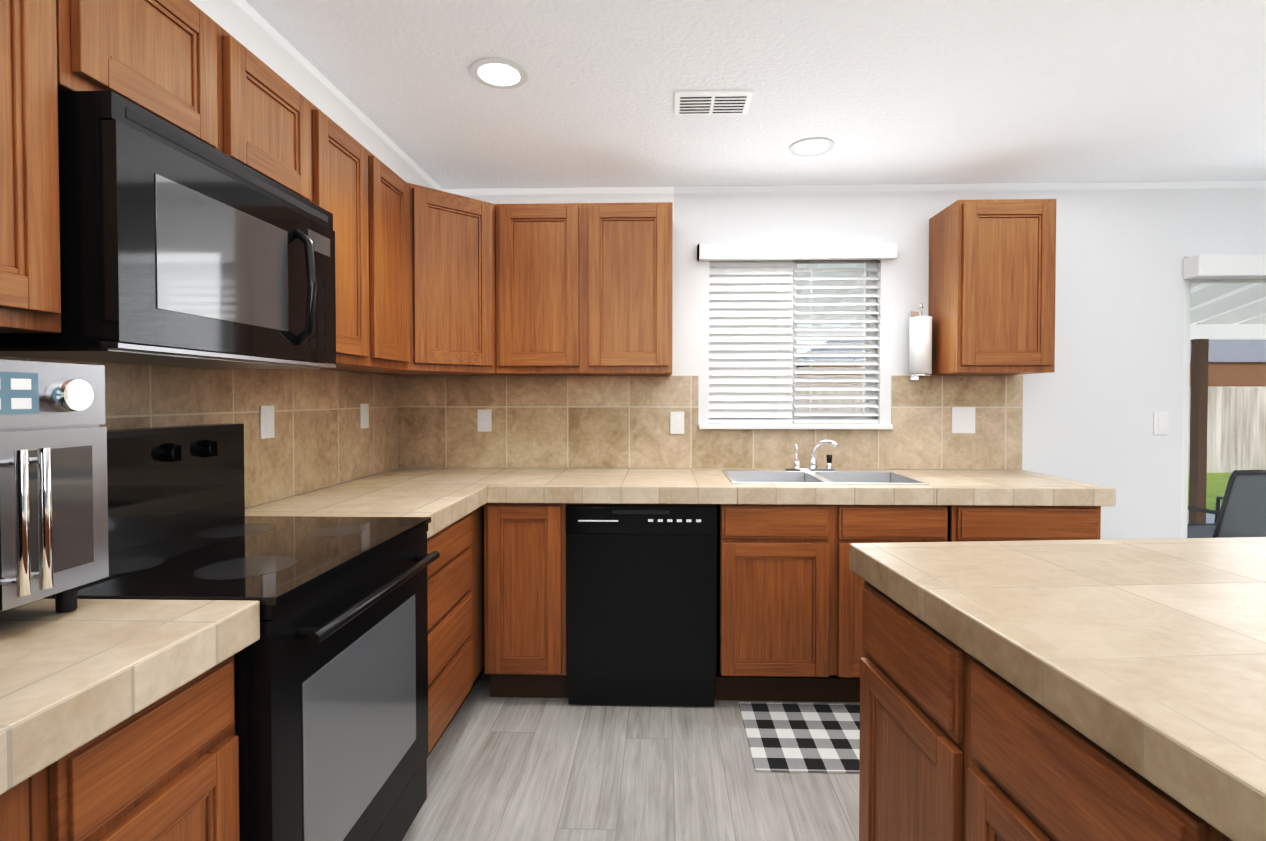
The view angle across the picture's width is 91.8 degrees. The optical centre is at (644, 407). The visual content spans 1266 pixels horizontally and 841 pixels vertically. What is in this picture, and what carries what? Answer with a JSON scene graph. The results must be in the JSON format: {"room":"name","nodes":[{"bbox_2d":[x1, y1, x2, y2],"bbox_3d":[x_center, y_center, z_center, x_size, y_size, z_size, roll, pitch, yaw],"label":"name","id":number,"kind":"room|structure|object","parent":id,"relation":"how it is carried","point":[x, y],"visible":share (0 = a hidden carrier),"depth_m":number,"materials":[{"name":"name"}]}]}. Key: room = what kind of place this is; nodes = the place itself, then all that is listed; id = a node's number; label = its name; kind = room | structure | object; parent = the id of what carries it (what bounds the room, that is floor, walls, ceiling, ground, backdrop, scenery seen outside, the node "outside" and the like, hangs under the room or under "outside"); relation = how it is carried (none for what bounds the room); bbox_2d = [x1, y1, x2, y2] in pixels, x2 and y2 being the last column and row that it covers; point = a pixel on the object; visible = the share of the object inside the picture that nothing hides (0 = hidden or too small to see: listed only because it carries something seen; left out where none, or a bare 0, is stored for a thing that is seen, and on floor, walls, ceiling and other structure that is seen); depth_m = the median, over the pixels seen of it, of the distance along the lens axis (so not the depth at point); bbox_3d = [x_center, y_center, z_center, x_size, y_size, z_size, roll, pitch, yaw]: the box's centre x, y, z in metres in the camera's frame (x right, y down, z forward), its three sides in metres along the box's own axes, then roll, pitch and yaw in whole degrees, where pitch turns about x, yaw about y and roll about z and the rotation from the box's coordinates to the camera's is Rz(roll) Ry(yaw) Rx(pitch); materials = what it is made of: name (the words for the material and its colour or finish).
{"room":"kitchen","nodes":[
{"label":"kitchen","id":0,"kind":"room"},
{"bbox_2d":[402,670,859,840],"bbox_3d":[2.092,1.353,-0.246,7.280,0.055,7.100,0,1,2],"label":"floor","id":1,"kind":"structure","parent":0,"point":[525,769],"depth_m":2.11,"materials":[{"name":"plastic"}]},
{"bbox_2d":[0,660,239,840],"bbox_3d":[-1.053,0.867,0.960,0.631,0.874,0.363,0,1,2],"label":"base cabinet","id":2,"kind":"object","parent":1,"relation":"on","point":[171,773],"depth_m":0.92,"materials":[{"name":"brown wood"}]},
{"bbox_2d":[0,598,259,799],"bbox_3d":[-1.040,0.393,0.866,0.657,0.073,0.536,0,1,2],"label":"countertop","id":3,"kind":"structure","parent":2,"relation":"on","point":[70,679],"depth_m":0.89,"materials":[{"name":"beige tile"}]},
{"bbox_2d":[0,360,108,612],"bbox_3d":[-1.124,0.141,0.922,0.403,0.427,0.360,0,1,2],"label":"toaster oven","id":4,"kind":"object","parent":3,"relation":"on","point":[53,496],"visible":1,"depth_m":0.99,"materials":[{"name":"silver metal"}]},
{"bbox_2d":[45,424,439,840],"bbox_3d":[-0.974,0.675,1.522,0.708,1.239,0.760,0,1,2],"label":"range","id":5,"kind":"object","parent":1,"relation":"on","point":[331,693],"visible":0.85,"depth_m":1.46,"materials":[{"name":"black metal"}]},
{"bbox_2d":[426,508,479,758],"bbox_3d":[-1.017,0.847,2.212,0.631,0.874,0.600,0,1,2],"label":"base cabinet","id":6,"kind":"object","parent":1,"relation":"on","point":[453,579],"depth_m":2.25,"materials":[{"name":"brown wood"}]},
{"bbox_2d":[480,504,587,697],"bbox_3d":[-0.502,0.835,2.910,0.352,0.874,0.631,0,1,2],"label":"base cabinet","id":7,"kind":"object","parent":1,"relation":"on","point":[523,599],"depth_m":2.60,"materials":[{"name":"brown wood"}]},
{"bbox_2d":[245,468,519,539],"bbox_3d":[-0.992,0.365,2.564,0.657,0.073,1.326,0,1,2],"label":"countertop","id":8,"kind":"structure","parent":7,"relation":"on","point":[444,495],"depth_m":2.30,"materials":[{"name":"beige tile"}]},
{"bbox_2d":[488,468,1115,507],"bbox_3d":[0.639,0.360,2.858,2.585,0.073,0.645,0,1,2],"label":"countertop","id":9,"kind":"structure","parent":7,"relation":"on","point":[948,488],"depth_m":2.56,"materials":[{"name":"beige tile"}]},
{"bbox_2d":[784,440,837,471],"bbox_3d":[0.815,0.235,3.006,0.240,0.158,0.142,0,1,2],"label":"faucet","id":10,"kind":"object","parent":9,"relation":"on","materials":[{"name":"silver metal"}]},
{"bbox_2d":[720,469,931,531],"bbox_3d":[0.801,0.418,2.857,0.840,0.200,0.470,0,1,2],"label":"sink","id":11,"kind":"object","parent":9,"relation":"in","point":[740,517],"depth_m":2.56,"materials":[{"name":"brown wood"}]},
{"bbox_2d":[566,505,715,705],"bbox_3d":[-0.008,0.843,2.879,0.629,0.860,0.616,0,1,2],"label":"dishwasher","id":12,"kind":"object","parent":1,"relation":"on","point":[641,600],"visible":0.98,"depth_m":2.58,"materials":[{"name":"black metal"}]},
{"bbox_2d":[739,702,859,773],"bbox_3d":[0.807,1.277,2.391,0.820,0.007,0.480,0,1,2],"label":"mat","id":13,"kind":"object","parent":1,"relation":"on","point":[806,737],"visible":0.57,"depth_m":2.38,"materials":[{"name":"fabric"}]},
{"bbox_2d":[888,508,1100,542],"bbox_3d":[1.583,0.836,2.850,0.630,0.874,0.631,0,1,2],"label":"base cabinet","id":14,"kind":"object","parent":1,"relation":"on","point":[948,524],"depth_m":2.53,"materials":[{"name":"brown wood"}]},
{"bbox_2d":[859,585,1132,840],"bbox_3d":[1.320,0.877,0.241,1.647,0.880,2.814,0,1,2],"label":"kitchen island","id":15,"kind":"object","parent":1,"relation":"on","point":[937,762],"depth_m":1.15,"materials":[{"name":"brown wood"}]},
{"bbox_2d":[849,537,1265,840],"bbox_3d":[1.329,0.401,0.233,1.694,0.068,2.880,0,1,2],"label":"island countertop","id":16,"kind":"structure","parent":15,"relation":"on","point":[1137,667],"depth_m":0.94,"materials":[{"name":"beige tile"}]},
{"bbox_2d":[190,0,1265,539],"bbox_3d":[2.092,0.128,-0.267,7.280,2.435,7.100,0,1,2],"label":"wall","id":17,"kind":"structure","parent":0,"point":[1102,392],"depth_m":3.13,"materials":[{"name":"white paint"}]},
{"bbox_2d":[0,0,83,332],"bbox_3d":[-1.204,-0.531,0.978,0.331,0.798,0.260,0,1,2],"label":"upper cabinet","id":18,"kind":"object","parent":17,"relation":"attached to","point":[42,41],"depth_m":1.04,"materials":[{"name":"brown wood"}]},
{"bbox_2d":[84,0,235,159],"bbox_3d":[-1.194,-0.762,1.303,0.331,0.348,0.390,0,1,2],"label":"upper cabinet","id":19,"kind":"object","parent":17,"relation":"attached to","point":[168,58],"depth_m":1.33,"materials":[{"name":"brown wood"}]},
{"bbox_2d":[0,91,335,368],"bbox_3d":[-1.127,-0.350,1.509,0.450,0.475,0.756,0,1,2],"label":"over-the-range microwave","id":20,"kind":"object","parent":19,"relation":"attached to","point":[179,247],"visible":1,"depth_m":1.27,"materials":[{"name":"black metal"}]},
{"bbox_2d":[0,356,399,507],"bbox_3d":[-1.342,0.097,1.907,0.008,0.483,2.610,0,1,2],"label":"tile backsplash","id":21,"kind":"structure","parent":17,"relation":"attached to","point":[321,439],"depth_m":2.24,"materials":[{"name":"beige tile"}]},
{"bbox_2d":[260,405,274,438],"bbox_3d":[-1.328,0.050,2.157,0.008,0.115,0.072,0,1,2],"label":"electrical outlet plate","id":22,"kind":"object","parent":21,"relation":"attached to","point":[266,412],"depth_m":2.15,"materials":[{"name":"white plastic"}]},
{"bbox_2d":[360,404,368,428],"bbox_3d":[-1.307,0.038,2.861,0.008,0.115,0.072,0,1,2],"label":"electrical outlet plate","id":23,"kind":"object","parent":21,"relation":"attached to","point":[364,408],"depth_m":2.85,"materials":[{"name":"white plastic"}]},
{"bbox_2d":[236,40,323,208],"bbox_3d":[-1.183,-0.768,1.693,0.331,0.348,0.390,0,1,2],"label":"upper cabinet","id":24,"kind":"object","parent":17,"relation":"attached to","point":[280,132],"depth_m":1.71,"materials":[{"name":"brown wood"}]},
{"bbox_2d":[320,114,375,371],"bbox_3d":[-1.172,-0.549,2.074,0.331,0.798,0.361,0,1,2],"label":"upper cabinet","id":25,"kind":"object","parent":17,"relation":"attached to","point":[347,163],"depth_m":2.12,"materials":[{"name":"brown wood"}]},
{"bbox_2d":[362,154,427,374],"bbox_3d":[-1.136,-0.556,2.461,0.381,0.798,0.415,0,1,2],"label":"upper cabinet","id":26,"kind":"object","parent":17,"relation":"attached to","point":[395,201],"depth_m":2.48,"materials":[{"name":"brown wood"}]},
{"bbox_2d":[420,186,491,374],"bbox_3d":[-1.012,-0.563,2.877,0.606,0.798,0.684,0,1,2],"label":"upper cabinet","id":27,"kind":"object","parent":17,"relation":"attached to","point":[432,282],"depth_m":2.75,"materials":[{"name":"brown wood"}]},
{"bbox_2d":[492,203,587,374],"bbox_3d":[-0.522,-0.565,3.014,0.476,0.798,0.381,0,1,2],"label":"upper cabinet","id":28,"kind":"object","parent":17,"relation":"attached to","point":[539,328],"depth_m":2.88,"materials":[{"name":"brown wood"}]},
{"bbox_2d":[584,202,672,374],"bbox_3d":[-0.075,-0.565,3.027,0.418,0.798,0.331,0,1,2],"label":"upper cabinet","id":29,"kind":"object","parent":17,"relation":"attached to","point":[628,247],"depth_m":2.87,"materials":[{"name":"brown wood"}]},
{"bbox_2d":[400,375,1022,469],"bbox_3d":[0.313,0.076,3.191,3.244,0.483,0.007,0,1,2],"label":"tile backsplash","id":30,"kind":"structure","parent":17,"relation":"attached to","point":[537,421],"depth_m":3.20,"materials":[{"name":"beige tile"}]},
{"bbox_2d":[478,410,490,431],"bbox_3d":[-0.841,0.068,3.216,0.072,0.115,0.008,0,1,2],"label":"electrical outlet plate","id":31,"kind":"object","parent":30,"relation":"attached to","point":[484,416],"depth_m":3.21,"materials":[{"name":"white plastic"}]},
{"bbox_2d":[670,412,683,433],"bbox_3d":[0.169,0.079,3.187,0.072,0.115,0.008,0,1,2],"label":"electrical outlet plate","id":32,"kind":"object","parent":30,"relation":"attached to","point":[676,418],"depth_m":3.18,"materials":[{"name":"white plastic"}]},
{"bbox_2d":[952,407,975,432],"bbox_3d":[1.635,0.064,3.145,0.118,0.135,0.008,0,1,2],"label":"electrical outlet plate","id":33,"kind":"object","parent":30,"relation":"attached to","point":[963,419],"depth_m":3.14,"materials":[{"name":"white plastic"}]},
{"bbox_2d":[708,260,881,423],"bbox_3d":[0.777,-0.368,3.238,0.890,0.900,0.124,0,1,2],"label":"window","id":34,"kind":"structure","parent":17,"relation":"in","point":[878,283],"depth_m":3.24,"materials":[{"name":"clear glass"}]},
{"bbox_2d":[697,243,896,422],"bbox_3d":[0.776,-0.378,3.182,1.010,0.918,0.104,0,1,2],"label":"window blinds","id":35,"kind":"object","parent":34,"relation":"attached to","point":[750,350],"visible":0.88,"depth_m":3.21,"materials":[{"name":"white plastic"}]},
{"bbox_2d":[699,424,892,429],"bbox_3d":[0.776,0.098,3.197,0.990,0.027,0.099,0,1,2],"label":"window sill","id":36,"kind":"structure","parent":17,"relation":"attached to","point":[807,426],"depth_m":3.15,"materials":[{"name":"white"}]},
{"bbox_2d":[908,303,931,379],"bbox_3d":[1.376,-0.330,3.082,0.104,0.380,0.151,0,1,2],"label":"paper towel holder","id":37,"kind":"object","parent":17,"relation":"attached to","point":[920,346],"visible":1,"depth_m":3.02,"materials":[{"name":"white paper"}]},
{"bbox_2d":[928,199,1055,374],"bbox_3d":[1.674,-0.564,2.977,0.447,0.798,0.330,0,1,2],"label":"upper cabinet","id":38,"kind":"object","parent":17,"relation":"attached to","point":[992,286],"visible":1,"depth_m":2.82,"materials":[{"name":"brown wood"}]},
{"bbox_2d":[1153,412,1167,434],"bbox_3d":[2.630,0.079,3.124,0.072,0.116,0.009,0,1,2],"label":"switch plate","id":39,"kind":"object","parent":17,"relation":"attached to","point":[1160,423],"visible":1,"depth_m":3.12,"materials":[{"name":"white plastic"}]},
{"bbox_2d":[1181,279,1265,537],"bbox_3d":[3.651,0.251,3.178,1.820,2.035,0.090,0,1,2],"label":"sliding glass door","id":40,"kind":"structure","parent":17,"relation":"attached to","point":[1186,384],"depth_m":3.21,"materials":[{"name":"clear glass"}]},
{"bbox_2d":[1183,254,1265,278],"bbox_3d":[3.683,-0.702,3.037,1.910,0.105,0.093,0,1,2],"label":"blind valance","id":41,"kind":"object","parent":17,"relation":"attached to","point":[1233,266],"visible":1,"depth_m":3.02,"materials":[{"name":"white"}]},
{"bbox_2d":[245,0,1265,188],"bbox_3d":[2.092,-1.119,-0.287,7.280,0.060,7.100,0,1,2],"label":"ceiling","id":42,"kind":"structure","parent":0,"point":[876,92],"depth_m":2.16,"materials":[{"name":"white paint"}]},
{"bbox_2d":[470,58,527,88],"bbox_3d":[-0.491,-1.124,2.068,0.190,0.007,0.190,0,1,2],"label":"recessed light","id":43,"kind":"object","parent":42,"relation":"in","point":[499,73],"visible":1,"depth_m":2.06,"materials":[{"name":"grey plastic"}]},
{"bbox_2d":[674,90,753,114],"bbox_3d":[0.250,-1.127,2.272,0.280,0.009,0.170,0,1,2],"label":"ceiling vent","id":44,"kind":"object","parent":42,"relation":"in","point":[738,102],"visible":1,"depth_m":2.25,"materials":[{"name":"white metal"}]},
{"bbox_2d":[789,137,833,155],"bbox_3d":[0.727,-1.134,2.674,0.190,0.007,0.190,0,1,2],"label":"recessed light","id":45,"kind":"object","parent":42,"relation":"in","point":[815,146],"visible":1,"depth_m":2.66,"materials":[{"name":"white plastic"}]},
{"bbox_2d":[732,540,815,559],"bbox_3d":[0.790,0.596,2.563,0.823,0.056,0.020,0,1,2],"label":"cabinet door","id":46,"kind":"structure","parent":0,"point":[790,549],"depth_m":2.56,"materials":[{"name":"brown wood"}]},
{"label":"outside","id":47,"kind":"structure","parent":0,"visible":0},
{"bbox_2d":[1187,472,1231,523],"bbox_3d":[11.216,1.153,21.370,36.000,0.360,36.640,0,1,2],"label":"ground","id":48,"kind":"structure","parent":47,"point":[1213,492],"depth_m":10.46,"materials":[{"name":"green plant"}]},
{"bbox_2d":[715,263,1265,523],"bbox_3d":[4.190,-0.118,4.852,10.500,2.737,3.260,0,1,2],"label":"patio cover","id":49,"kind":"object","parent":48,"relation":"on","point":[1222,322],"depth_m":5.97,"materials":[{"name":"white paint"}]},
{"bbox_2d":[796,387,1265,472],"bbox_3d":[10.024,0.470,13.039,30.094,1.822,0.060,0,1,2],"label":"fence","id":50,"kind":"object","parent":48,"relation":"on","point":[1246,423],"depth_m":12.94,"materials":[{"name":"brown wood"}]},
{"bbox_2d":[796,368,1265,386],"bbox_3d":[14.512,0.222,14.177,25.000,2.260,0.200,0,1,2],"label":"pergola","id":51,"kind":"object","parent":48,"relation":"on","point":[1229,379],"depth_m":14.10,"materials":[{"name":"brown wood"}]},
{"bbox_2d":[797,323,1265,402],"bbox_3d":[17.866,-1.351,26.461,23.800,5.000,10.800,0,1,2],"label":"house","id":52,"kind":"structure","parent":48,"relation":"on","point":[1229,355],"depth_m":21.86,"materials":[{"name":"beige"}]},
{"bbox_2d":[1187,470,1265,537],"bbox_3d":[3.780,0.813,4.019,0.628,0.895,0.708,0,1,-5],"label":"patio chair","id":53,"kind":"object","parent":48,"relation":"on","point":[1241,529],"depth_m":3.74,"materials":[{"name":"grey"}]}
]}

